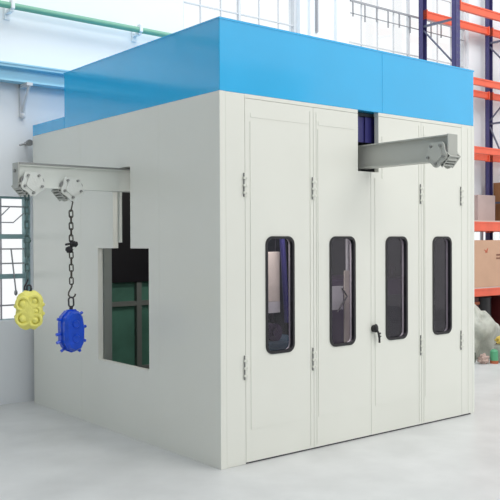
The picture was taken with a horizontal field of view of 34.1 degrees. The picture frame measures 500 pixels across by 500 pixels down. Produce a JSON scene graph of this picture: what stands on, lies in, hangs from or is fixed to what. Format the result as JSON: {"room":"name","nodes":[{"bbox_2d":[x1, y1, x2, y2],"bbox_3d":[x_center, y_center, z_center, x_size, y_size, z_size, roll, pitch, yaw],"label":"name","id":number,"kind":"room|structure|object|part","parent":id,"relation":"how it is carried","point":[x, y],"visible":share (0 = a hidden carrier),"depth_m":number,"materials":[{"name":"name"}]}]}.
{"room":"factory floor","nodes":[
{"label":"factory floor","id":0,"kind":"room"},
{"bbox_2d":[0,359,499,499],"bbox_3d":[4.012,1.648,3.687,20.000,0.200,15.534,-1,1,-39],"label":"floor","id":1,"kind":"structure","parent":0,"point":[46,453],"depth_m":5.84,"materials":[{"name":"concrete"}]},
{"bbox_2d":[33,16,474,469],"bbox_3d":[-0.027,-0.065,7.822,2.940,3.177,3.168,-1,1,-39],"label":"booth","id":2,"kind":"object","parent":1,"relation":"on","point":[234,138],"visible":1,"depth_m":6.46,"materials":[{"name":"paint"}]},
{"bbox_2d":[12,162,129,192],"bbox_3d":[-0.890,-0.788,6.920,2.330,0.618,0.116,-1,1,-39],"label":"beam","id":3,"kind":"structure","parent":2,"relation":"attached to","point":[105,179],"depth_m":6.52,"materials":[{"name":"grey metal"}]},
{"bbox_3d":[-1.781,-0.567,6.202,0.013,0.197,0.108,-1,1,-39],"label":"plate","id":4,"kind":"part","parent":3,"relation":"part of","materials":[{"name":"grey metal"}]},
{"bbox_2d":[11,171,44,196],"bbox_3d":[-1.706,-0.503,6.263,0.216,0.189,0.184,-1,1,-39],"label":"trolley","id":5,"kind":"object","parent":3,"relation":"hanging from","point":[31,183],"visible":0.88,"depth_m":6.20,"materials":[{"name":"white metal"}]},
{"bbox_2d":[23,194,31,290],"bbox_3d":[-1.711,-0.062,6.263,0.060,0.782,0.059,-1,1,-39],"label":"chain","id":6,"kind":"object","parent":5,"relation":"hanging from","point":[27,239],"visible":0.99,"depth_m":6.25,"materials":[{"name":"teal"}]},
{"bbox_2d":[14,284,44,329],"bbox_3d":[-1.696,0.439,6.263,0.233,0.350,0.134,0,1,-12],"label":"machine part","id":7,"kind":"object","parent":6,"relation":"hanging from","point":[29,305],"depth_m":6.21,"materials":[{"name":"yellow metal"}]},
{"bbox_3d":[-1.653,-0.503,6.213,0.195,0.189,0.022,-1,1,-39],"label":"plate","id":8,"kind":"part","parent":5,"relation":"part of","materials":[{"name":"white metal"}]},
{"bbox_2d":[51,177,83,201],"bbox_3d":[-1.452,-0.481,6.469,0.216,0.189,0.184,-1,1,-39],"label":"trolley","id":9,"kind":"object","parent":3,"relation":"hanging from","point":[70,188],"visible":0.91,"depth_m":6.41,"materials":[{"name":"white metal"}]},
{"bbox_2d":[65,201,77,297],"bbox_3d":[-1.421,-0.035,6.491,0.105,0.839,0.059,0,1,-18],"label":"chain","id":10,"kind":"object","parent":9,"relation":"hanging from","point":[69,249],"visible":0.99,"depth_m":6.49,"materials":[{"name":"grey metal"}]},
{"bbox_2d":[55,297,86,352],"bbox_3d":[-1.420,0.595,6.481,0.262,0.449,0.196,-1,1,-39],"label":"machine part","id":11,"kind":"object","parent":10,"relation":"hanging from","point":[71,326],"depth_m":6.42,"materials":[{"name":"blue metal"}]},
{"bbox_3d":[-1.398,-0.481,6.418,0.195,0.189,0.022,-1,1,-39],"label":"plate","id":12,"kind":"part","parent":9,"relation":"part of","materials":[{"name":"white metal"}]},
{"bbox_3d":[-1.254,0.710,7.160,0.073,1.550,0.040,-1,1,-39],"label":"opening frame","id":13,"kind":"part","parent":2,"relation":"part of","materials":[{"name":"grey metal"}]},
{"bbox_3d":[-1.112,-0.538,6.926,0.023,0.950,0.050,-1,1,-39],"label":"slot frame","id":14,"kind":"part","parent":2,"relation":"part of","materials":[{"name":"grey metal"}]},
{"bbox_3d":[-0.982,0.241,8.986,2.700,2.450,0.040,-1,1,-39],"label":"panel","id":15,"kind":"part","parent":2,"relation":"part of","materials":[{"name":"green metal"}]},
{"bbox_3d":[-0.954,0.241,8.951,2.700,2.450,0.050,-1,1,-39],"label":"frame","id":16,"kind":"part","parent":2,"relation":"part of","materials":[{"name":"grey"}]},
{"bbox_3d":[-0.206,0.213,5.732,0.033,2.663,0.033,-1,1,-39],"label":"corner trim","id":17,"kind":"part","parent":2,"relation":"part of","materials":[{"name":"paint"}]},
{"bbox_3d":[-0.028,-0.467,5.838,0.044,0.170,0.023,-1,1,-39],"label":"hinge plate","id":18,"kind":"part","parent":2,"relation":"part of","materials":[{"name":"paint"}]},
{"bbox_3d":[-0.023,0.845,5.851,0.044,0.175,0.023,-1,1,-39],"label":"hinge plate","id":19,"kind":"part","parent":2,"relation":"part of","materials":[{"name":"paint"}]},
{"bbox_2d":[268,239,288,322],"bbox_3d":[0.153,-0.239,6.488,0.382,1.654,0.082,-1,1,-39],"label":"panel","id":20,"kind":"object","parent":2,"relation":"hanging from","point":[273,257],"visible":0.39,"depth_m":6.55,"materials":[{"name":"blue metal"}]},
{"bbox_3d":[0.242,-0.240,6.535,0.184,1.654,0.044,-1,1,-39],"label":"support post","id":21,"kind":"part","parent":20,"relation":"part of","materials":[{"name":"blue metal"}]},
{"bbox_2d":[268,313,288,350],"bbox_3d":[0.072,1.012,6.869,0.630,1.000,0.560,-1,1,-39],"label":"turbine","id":22,"kind":"object","parent":2,"relation":"in","point":[277,340],"visible":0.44,"depth_m":6.65,"materials":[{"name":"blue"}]},
{"bbox_3d":[0.214,0.217,6.082,0.668,2.620,0.045,-1,1,-39],"label":"door","id":23,"kind":"part","parent":2,"relation":"part of","materials":[{"name":"paint"}]},
{"bbox_3d":[0.495,-0.473,6.259,0.044,0.170,0.023,-1,1,-39],"label":"hinge plate","id":24,"kind":"part","parent":2,"relation":"part of","materials":[{"name":"paint"}]},
{"bbox_3d":[0.500,0.839,6.272,0.044,0.175,0.023,-1,1,-39],"label":"hinge plate","id":25,"kind":"part","parent":2,"relation":"part of","materials":[{"name":"paint"}]},
{"bbox_2d":[332,239,349,342],"bbox_3d":[0.760,0.369,6.969,0.280,2.280,0.052,-1,1,-39],"label":"support frame","id":26,"kind":"object","parent":2,"relation":"in","point":[337,291],"visible":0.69,"depth_m":7.04,"materials":[{"name":"grey metal"}]},
{"bbox_3d":[0.718,0.409,6.942,0.180,0.200,0.030,-1,1,-39],"label":"sign plate","id":27,"kind":"part","parent":26,"relation":"part of","materials":[{"name":"grey metal"}]},
{"bbox_3d":[0.839,0.842,7.059,0.055,1.330,0.015,-1,1,-39],"label":"post","id":28,"kind":"part","parent":26,"relation":"part of","materials":[{"name":"grey metal"}]},
{"bbox_3d":[0.839,-0.298,7.048,0.025,0.950,0.010,-1,1,-39],"label":"post","id":29,"kind":"part","parent":26,"relation":"part of","materials":[{"name":"grey metal"}]},
{"bbox_3d":[0.727,0.211,6.495,0.640,2.620,0.045,-1,1,-39],"label":"door","id":30,"kind":"part","parent":2,"relation":"part of","materials":[{"name":"paint"}]},
{"bbox_2d":[358,116,373,143],"bbox_3d":[0.948,-0.995,6.752,0.285,0.210,0.018,-1,1,-39],"label":"curtain","id":31,"kind":"object","parent":2,"relation":"hanging from","point":[369,122],"visible":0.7,"depth_m":6.75,"materials":[{"name":"blue fabric"}]},
{"bbox_2d":[332,265,401,343],"bbox_3d":[1.024,0.772,8.019,0.800,1.450,0.962,-1,1,-39],"label":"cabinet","id":32,"kind":"object","parent":2,"relation":"in","point":[394,283],"visible":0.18,"depth_m":7.67,"materials":[{"name":"grey metal"}]},
{"bbox_3d":[1.322,0.870,7.650,0.700,0.900,0.012,-1,1,-39],"label":"cabinet door","id":33,"kind":"part","parent":32,"relation":"part of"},
{"bbox_3d":[1.038,0.683,6.685,0.079,0.156,0.052,-1,1,-39],"label":"door handle","id":34,"kind":"part","parent":2,"relation":"part of","materials":[{"name":"black metal"}]},
{"bbox_3d":[1.226,0.205,6.898,0.634,2.620,0.045,-1,1,-39],"label":"door","id":35,"kind":"part","parent":2,"relation":"part of","materials":[{"name":"paint"}]},
{"bbox_2d":[358,133,457,169],"bbox_3d":[0.822,-0.882,6.830,0.112,0.443,2.142,-1,1,-39],"label":"beam","id":36,"kind":"structure","parent":2,"relation":"attached to","point":[413,151],"depth_m":6.34,"materials":[{"name":"grey metal"}]},
{"bbox_2d":[425,142,460,168],"bbox_3d":[1.440,-0.704,6.065,0.184,0.189,0.216,-1,1,-39],"label":"trolley","id":37,"kind":"object","parent":36,"relation":"hanging from","point":[437,154],"visible":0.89,"depth_m":6.01,"materials":[{"name":"grey metal"}]},
{"bbox_3d":[1.377,-0.703,6.027,0.022,0.189,0.195,-1,1,-39],"label":"plate","id":38,"kind":"part","parent":37,"relation":"part of","materials":[{"name":"grey metal"}]},
{"bbox_3d":[1.490,-0.755,6.002,0.112,0.200,0.012,-1,1,-39],"label":"plate","id":39,"kind":"part","parent":36,"relation":"part of","materials":[{"name":"grey metal"}]},
{"bbox_3d":[1.493,-0.485,7.064,0.044,0.170,0.023,-1,1,-39],"label":"hinge plate","id":40,"kind":"part","parent":2,"relation":"part of","materials":[{"name":"paint"}]},
{"bbox_3d":[1.499,0.827,7.077,0.044,0.175,0.023,-1,1,-39],"label":"hinge plate","id":41,"kind":"part","parent":2,"relation":"part of","materials":[{"name":"paint"}]},
{"bbox_3d":[1.695,0.200,7.276,0.563,2.620,0.045,-1,1,-39],"label":"door","id":42,"kind":"part","parent":2,"relation":"part of","materials":[{"name":"paint"}]},
{"bbox_3d":[1.935,-0.491,7.420,0.044,0.170,0.023,-1,1,-39],"label":"hinge plate","id":43,"kind":"part","parent":2,"relation":"part of","materials":[{"name":"paint"}]},
{"bbox_3d":[1.940,0.822,7.432,0.044,0.175,0.023,-1,1,-39],"label":"hinge plate","id":44,"kind":"part","parent":2,"relation":"part of","materials":[{"name":"paint"}]},
{"bbox_3d":[2.057,0.180,7.556,0.034,2.651,0.033,-1,1,-39],"label":"corner trim","id":45,"kind":"part","parent":2,"relation":"part of","materials":[{"name":"paint"}]},
{"bbox_2d":[419,0,499,296],"bbox_3d":[3.967,-1.440,12.670,3.379,5.800,0.770,-1,1,-39],"label":"rack","id":46,"kind":"object","parent":1,"relation":"on","point":[488,154],"visible":0.52,"depth_m":11.99,"materials":[{"name":"blue"}]},
{"bbox_3d":[2.505,-1.427,11.903,0.140,5.800,0.130,-1,1,-39],"label":"post","id":47,"kind":"part","parent":46,"relation":"part of","materials":[{"name":"blue metal"}]},
{"bbox_3d":[2.907,-1.424,11.405,0.140,5.800,0.130,-1,1,-39],"label":"post","id":48,"kind":"part","parent":46,"relation":"part of","materials":[{"name":"blue metal"}]},
{"bbox_2d":[474,195,494,220],"bbox_3d":[3.534,-0.637,12.532,0.444,0.404,0.250,-1,1,-39],"label":"carton","id":49,"kind":"object","parent":46,"relation":"on","point":[484,205],"visible":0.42,"depth_m":12.40,"materials":[{"name":"pink cardboard"}]},
{"bbox_2d":[474,240,499,287],"bbox_3d":[3.457,0.193,12.226,1.084,0.681,0.578,-1,1,-39],"label":"carton","id":50,"kind":"object","parent":46,"relation":"on","point":[486,252],"visible":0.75,"depth_m":11.85,"materials":[{"name":"cardboard"}]},
{"bbox_2d":[474,220,499,221],"bbox_3d":[3.341,-0.422,12.172,1.500,0.018,0.650,-1,1,-39],"label":"shelf","id":51,"kind":"object","parent":46,"relation":"attached to","point":[474,220],"depth_m":11.78,"materials":[{"name":"beige"}]},
{"bbox_2d":[474,286,499,288],"bbox_3d":[3.345,0.543,12.181,1.500,0.018,0.650,-1,1,-39],"label":"shelf","id":52,"kind":"object","parent":46,"relation":"attached to","point":[493,287],"depth_m":11.88,"materials":[{"name":"beige"}]},
{"bbox_3d":[3.765,-1.442,12.919,0.140,5.800,0.130,-1,1,-39],"label":"post","id":53,"kind":"part","parent":46,"relation":"part of","materials":[{"name":"blue metal"}]},
{"bbox_2d":[493,183,499,220],"bbox_3d":[4.245,-0.754,12.924,0.604,0.624,0.490,-1,1,-39],"label":"carton","id":54,"kind":"object","parent":46,"relation":"on","point":[496,186],"visible":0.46,"depth_m":12.87,"materials":[{"name":"brown cardboard"}]},
{"bbox_2d":[474,297,479,306],"bbox_3d":[3.148,1.084,12.097,0.400,0.770,0.340,-1,1,-39],"label":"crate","id":55,"kind":"object","parent":1,"relation":"on","point":[476,299],"visible":0.14,"depth_m":12.05,"materials":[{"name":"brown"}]},
{"bbox_2d":[477,353,488,363],"bbox_3d":[3.046,1.412,10.634,0.175,0.134,0.131,-1,1,-39],"label":"sack","id":56,"kind":"object","parent":1,"relation":"on","point":[483,359],"visible":1,"depth_m":10.59,"materials":[{"name":"fabric"}]},
{"bbox_2d":[479,296,491,315],"bbox_3d":[3.487,1.085,12.345,0.340,0.760,0.340,-1,1,-39],"label":"drum","id":57,"kind":"object","parent":1,"relation":"on","point":[485,301],"visible":0.15,"depth_m":12.19,"materials":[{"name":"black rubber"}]},
{"bbox_2d":[474,304,499,358],"bbox_3d":[3.112,1.011,11.166,0.825,0.925,0.506,-1,1,-39],"label":"plastic bundle","id":58,"kind":"object","parent":1,"relation":"on","point":[486,329],"visible":0.36,"depth_m":10.99,"materials":[{"name":"white plastic"}]},
{"bbox_2d":[490,349,497,363],"bbox_3d":[3.193,1.390,10.659,0.108,0.185,0.108,-1,1,-39],"label":"can","id":59,"kind":"object","parent":1,"relation":"on","point":[493,353],"visible":1,"depth_m":10.62,"materials":[{"name":"green metal"}]},
{"bbox_2d":[491,295,499,344],"bbox_3d":[3.794,1.077,12.554,0.300,0.770,0.380,-1,1,-39],"label":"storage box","id":60,"kind":"object","parent":1,"relation":"on","point":[495,300],"visible":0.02,"depth_m":12.39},
{"bbox_2d":[494,344,499,361],"bbox_3d":[3.357,1.363,10.790,0.220,0.235,0.180,-1,1,-39],"label":"block","id":61,"kind":"object","parent":1,"relation":"on","point":[496,346],"visible":0.53,"depth_m":10.72,"materials":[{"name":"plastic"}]},
{"bbox_2d":[494,336,499,343],"bbox_3d":[3.322,1.185,10.749,0.275,0.132,0.147,-1,1,-39],"label":"cloth","id":62,"kind":"object","parent":61,"relation":"on","point":[497,339],"visible":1,"depth_m":10.68,"materials":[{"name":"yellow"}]},
{"bbox_2d":[0,0,499,404],"bbox_3d":[-0.756,-1.591,9.555,20.000,6.200,0.220,-1,1,-39],"label":"wall","id":63,"kind":"structure","parent":0,"point":[28,38],"depth_m":8.42,"materials":[{"name":"paint"}]},
{"bbox_2d":[0,196,29,319],"bbox_3d":[-3.278,0.092,7.485,2.645,1.235,0.095,-1,1,-39],"label":"window","id":64,"kind":"structure","parent":63,"relation":"in","point":[22,275],"depth_m":8.19,"materials":[{"name":"glass"}]},
{"bbox_3d":[-2.448,0.011,8.111,0.424,0.899,0.030,-1,1,-39],"label":"stay rod","id":65,"kind":"part","parent":64,"relation":"part of","materials":[{"name":"grey"}]},
{"bbox_2d":[19,139,32,145],"bbox_3d":[-2.254,-1.067,8.145,0.135,0.072,0.100,-1,1,-39],"label":"pipe stub","id":66,"kind":"object","parent":63,"relation":"attached to","point":[29,142],"visible":1,"depth_m":8.12,"materials":[{"name":"silver metal"}]},
{"bbox_2d":[0,61,69,118],"bbox_3d":[-2.957,-1.557,7.505,13.800,0.510,0.210,-1,1,-39],"label":"wall rail","id":67,"kind":"object","parent":63,"relation":"attached to","point":[26,75],"visible":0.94,"depth_m":8.11,"materials":[{"name":"blue metal"}]},
{"bbox_2d":[0,0,171,41],"bbox_3d":[-2.934,-2.358,7.544,13.900,0.172,0.170,-1,1,-39],"label":"pipe","id":68,"kind":"object","parent":63,"relation":"attached to","point":[9,7],"visible":0.46,"depth_m":8.41,"materials":[{"name":"green metal"}]},
{"bbox_2d":[183,0,296,32],"bbox_3d":[-0.120,-3.323,10.030,1.820,1.750,0.060,-1,1,-39],"label":"window","id":69,"kind":"structure","parent":63,"relation":"in","point":[293,24],"depth_m":10.20,"materials":[{"name":"grey metal"}]},
{"bbox_2d":[315,0,317,32],"bbox_3d":[0.875,-3.784,10.694,0.030,1.850,0.030,-1,1,-39],"label":"conduit","id":70,"kind":"object","parent":63,"relation":"attached to","point":[316,1],"visible":1,"depth_m":10.69,"materials":[{"name":"grey metal"}]},
{"bbox_2d":[308,0,340,41],"bbox_3d":[0.988,-3.410,10.775,0.560,2.600,0.050,-1,1,-39],"label":"trim","id":71,"kind":"structure","parent":63,"relation":"attached to","point":[337,3],"depth_m":10.89,"materials":[{"name":"paint"}]},
{"bbox_2d":[349,0,465,68],"bbox_3d":[2.339,-3.352,11.999,2.680,1.750,0.080,-1,1,-39],"label":"window","id":72,"kind":"structure","parent":63,"relation":"in","point":[407,14],"depth_m":11.99,"materials":[{"name":"grey metal"}]}
]}

